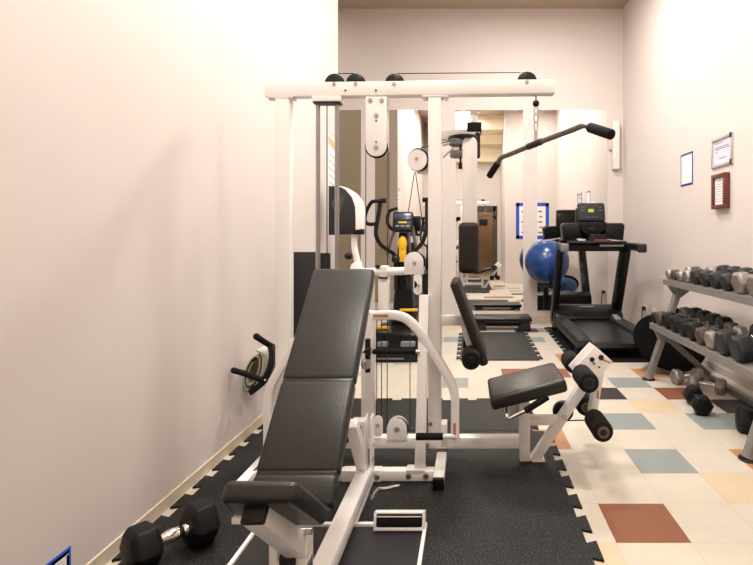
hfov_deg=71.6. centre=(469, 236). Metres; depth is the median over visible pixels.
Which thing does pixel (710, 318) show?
dumbbell
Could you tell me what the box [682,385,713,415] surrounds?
dumbbell
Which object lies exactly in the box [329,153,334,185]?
print
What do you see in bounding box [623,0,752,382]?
wall
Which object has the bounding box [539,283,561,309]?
holder
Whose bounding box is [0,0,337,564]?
wall
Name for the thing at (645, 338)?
trainer
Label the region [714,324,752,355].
dumbbell
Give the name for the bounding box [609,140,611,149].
switch
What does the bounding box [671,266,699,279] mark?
dumbbell
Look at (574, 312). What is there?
hood
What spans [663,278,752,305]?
shelf
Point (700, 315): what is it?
dumbbell
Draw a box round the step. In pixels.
[474,314,531,330]
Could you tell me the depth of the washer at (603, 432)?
2.53 m
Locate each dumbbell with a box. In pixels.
[119,498,220,564]
[650,308,678,322]
[655,307,688,325]
[661,307,701,328]
[665,266,691,278]
[669,310,711,332]
[669,368,704,384]
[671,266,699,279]
[677,268,705,281]
[677,313,720,336]
[682,266,715,282]
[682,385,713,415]
[685,316,732,340]
[688,374,726,394]
[690,265,729,284]
[695,322,738,344]
[699,266,740,286]
[704,325,748,349]
[709,267,751,288]
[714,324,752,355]
[719,269,752,290]
[728,334,752,362]
[731,272,749,293]
[735,406,752,433]
[746,274,752,295]
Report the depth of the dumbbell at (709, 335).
3.42 m
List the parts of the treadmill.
handrail, rail, console panel, rail trim, rail, handrail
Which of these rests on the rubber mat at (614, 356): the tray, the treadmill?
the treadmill
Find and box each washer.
[581,402,587,412]
[583,378,594,389]
[597,426,609,438]
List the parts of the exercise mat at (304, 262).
panel, panel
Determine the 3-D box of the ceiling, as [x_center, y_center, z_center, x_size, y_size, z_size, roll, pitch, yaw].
[-0.250,-3.448,2.250,6.900,0.100,10.900,0,0,0]
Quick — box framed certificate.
[711,172,729,208]
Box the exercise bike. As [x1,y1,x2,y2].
[329,186,364,374]
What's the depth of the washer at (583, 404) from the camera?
2.90 m
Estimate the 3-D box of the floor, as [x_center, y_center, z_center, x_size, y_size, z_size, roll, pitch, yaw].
[-0.167,1.242,2.295,7.015,0.001,10.810,0,0,0]
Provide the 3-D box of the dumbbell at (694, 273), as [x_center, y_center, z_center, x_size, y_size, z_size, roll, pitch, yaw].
[1.866,0.291,3.956,0.299,0.150,0.130,0,0,0]
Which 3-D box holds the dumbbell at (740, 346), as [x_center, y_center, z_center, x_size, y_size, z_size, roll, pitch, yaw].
[1.766,0.655,3.096,0.354,0.199,0.174,0,0,0]
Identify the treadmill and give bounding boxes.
[550,202,646,354]
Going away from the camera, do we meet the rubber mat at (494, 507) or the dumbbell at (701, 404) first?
the rubber mat at (494, 507)
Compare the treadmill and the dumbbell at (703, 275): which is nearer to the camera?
the dumbbell at (703, 275)
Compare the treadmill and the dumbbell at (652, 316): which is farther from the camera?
the treadmill
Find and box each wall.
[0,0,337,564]
[338,9,622,315]
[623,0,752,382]
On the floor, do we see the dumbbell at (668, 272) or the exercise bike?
the exercise bike
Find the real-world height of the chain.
0.013 m
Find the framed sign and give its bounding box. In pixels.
[711,132,732,168]
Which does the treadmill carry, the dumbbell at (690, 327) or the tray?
the tray
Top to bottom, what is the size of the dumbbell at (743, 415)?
0.149 m
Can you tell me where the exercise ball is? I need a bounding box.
[525,240,569,283]
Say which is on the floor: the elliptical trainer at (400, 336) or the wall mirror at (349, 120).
the elliptical trainer at (400, 336)
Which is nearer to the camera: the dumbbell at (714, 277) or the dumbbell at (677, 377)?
the dumbbell at (714, 277)
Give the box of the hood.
[550,304,623,328]
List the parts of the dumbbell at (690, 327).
handle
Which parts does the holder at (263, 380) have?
arm, arm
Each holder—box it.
[231,333,274,394]
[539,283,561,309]
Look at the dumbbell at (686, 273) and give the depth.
4.08 m
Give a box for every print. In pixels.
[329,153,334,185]
[715,142,729,158]
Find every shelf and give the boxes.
[649,322,752,379]
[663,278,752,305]
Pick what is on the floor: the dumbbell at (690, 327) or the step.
the step
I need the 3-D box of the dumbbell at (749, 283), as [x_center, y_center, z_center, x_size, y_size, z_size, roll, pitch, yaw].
[1.865,0.281,3.130,0.302,0.171,0.154,0,0,0]
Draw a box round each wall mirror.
[339,109,360,268]
[375,110,427,309]
[456,109,522,310]
[537,109,606,310]
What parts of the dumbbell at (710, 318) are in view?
handle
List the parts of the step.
leg, leg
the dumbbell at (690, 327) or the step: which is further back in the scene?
the step
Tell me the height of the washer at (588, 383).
0.060 m
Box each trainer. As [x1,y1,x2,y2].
[366,197,427,361]
[633,315,704,371]
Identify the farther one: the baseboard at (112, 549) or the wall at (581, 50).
the wall at (581, 50)
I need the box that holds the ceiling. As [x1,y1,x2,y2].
[338,0,627,8]
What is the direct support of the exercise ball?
on the holder at (546, 287)
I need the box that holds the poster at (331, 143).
[328,133,334,187]
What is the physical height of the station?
2.145 m
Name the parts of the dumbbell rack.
leg, leg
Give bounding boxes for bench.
[222,269,374,564]
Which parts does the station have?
mounting plate, guide rod, guide rod, mounting plate, adjuster knob, pulley plate, pulley plate, pulley plate, pulley plate, pulley plate, footrest frame, pulley plate, mounting plate, pulley plate, mounting plate, link arm, adjuster knob, backrest, swing arm, lever, leg post, seat, pivot plate, pivot plate, swing arm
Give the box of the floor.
[105,321,752,564]
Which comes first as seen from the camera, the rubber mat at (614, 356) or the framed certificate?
the framed certificate
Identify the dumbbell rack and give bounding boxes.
[642,278,752,463]
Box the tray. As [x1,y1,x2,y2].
[567,241,626,245]
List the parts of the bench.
seat, leg, leg, backrest, rail, adjuster plate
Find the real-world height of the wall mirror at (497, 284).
3.004 m
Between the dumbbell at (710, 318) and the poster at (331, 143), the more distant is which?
the poster at (331, 143)
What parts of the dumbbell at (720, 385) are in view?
handle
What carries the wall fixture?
attached to the wall at (581, 50)
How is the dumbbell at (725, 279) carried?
on the dumbbell rack
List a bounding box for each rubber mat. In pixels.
[112,431,603,564]
[258,398,538,430]
[456,332,542,360]
[544,327,648,362]
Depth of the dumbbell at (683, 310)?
4.34 m
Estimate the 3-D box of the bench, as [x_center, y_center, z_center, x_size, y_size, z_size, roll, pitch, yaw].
[-0.568,0.681,1.745,0.276,1.074,1.590,0,0,0]
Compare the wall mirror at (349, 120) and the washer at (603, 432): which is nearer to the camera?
the washer at (603, 432)
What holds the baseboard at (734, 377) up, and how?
attached to the wall at (688, 64)
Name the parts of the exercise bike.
housing panel, knob, curved post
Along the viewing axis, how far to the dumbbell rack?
3.87 m
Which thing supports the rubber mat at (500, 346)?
on the floor
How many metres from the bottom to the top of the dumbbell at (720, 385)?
0.118 m
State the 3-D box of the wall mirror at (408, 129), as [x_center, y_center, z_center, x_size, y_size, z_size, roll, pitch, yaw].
[-0.921,-0.398,7.595,0.978,3.004,0.010,0,0,0]
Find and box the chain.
[371,484,400,500]
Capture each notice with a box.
[46,546,70,564]
[681,151,692,186]
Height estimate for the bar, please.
0.420 m
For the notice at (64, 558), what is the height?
0.109 m
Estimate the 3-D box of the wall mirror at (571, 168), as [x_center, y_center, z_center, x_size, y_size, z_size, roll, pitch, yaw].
[1.520,-0.398,7.595,1.040,3.004,0.010,0,0,0]
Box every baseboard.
[86,404,274,564]
[377,316,550,320]
[623,316,752,391]
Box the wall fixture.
[609,121,619,169]
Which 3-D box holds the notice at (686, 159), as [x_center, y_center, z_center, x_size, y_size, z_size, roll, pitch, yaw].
[2.273,-0.710,5.364,0.004,0.340,0.297,0,0,0]
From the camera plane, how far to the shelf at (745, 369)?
3.43 m
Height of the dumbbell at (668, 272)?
0.110 m
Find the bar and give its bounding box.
[487,95,615,178]
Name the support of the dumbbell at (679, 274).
on the dumbbell rack
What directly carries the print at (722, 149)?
attached to the framed sign
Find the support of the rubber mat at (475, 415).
on the floor
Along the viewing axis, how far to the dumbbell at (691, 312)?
4.19 m
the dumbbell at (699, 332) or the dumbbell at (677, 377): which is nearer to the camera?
the dumbbell at (699, 332)
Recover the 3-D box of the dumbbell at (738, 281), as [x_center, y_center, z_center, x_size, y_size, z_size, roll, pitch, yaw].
[1.865,0.281,3.312,0.302,0.171,0.154,0,0,0]
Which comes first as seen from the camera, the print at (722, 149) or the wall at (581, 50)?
the print at (722, 149)
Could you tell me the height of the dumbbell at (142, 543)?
0.156 m
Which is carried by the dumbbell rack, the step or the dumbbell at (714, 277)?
the dumbbell at (714, 277)
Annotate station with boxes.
[227,72,612,564]
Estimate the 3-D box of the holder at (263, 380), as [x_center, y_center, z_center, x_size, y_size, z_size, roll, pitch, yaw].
[-1.275,0.753,3.176,0.229,0.363,0.468,0,0,0]
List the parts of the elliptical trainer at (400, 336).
handle arm, static handle, handle arm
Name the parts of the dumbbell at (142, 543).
handle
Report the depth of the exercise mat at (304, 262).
3.98 m
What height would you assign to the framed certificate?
0.313 m
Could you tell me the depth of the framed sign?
4.60 m
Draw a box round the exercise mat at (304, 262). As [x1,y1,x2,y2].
[294,252,330,336]
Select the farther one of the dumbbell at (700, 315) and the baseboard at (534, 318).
the baseboard at (534, 318)

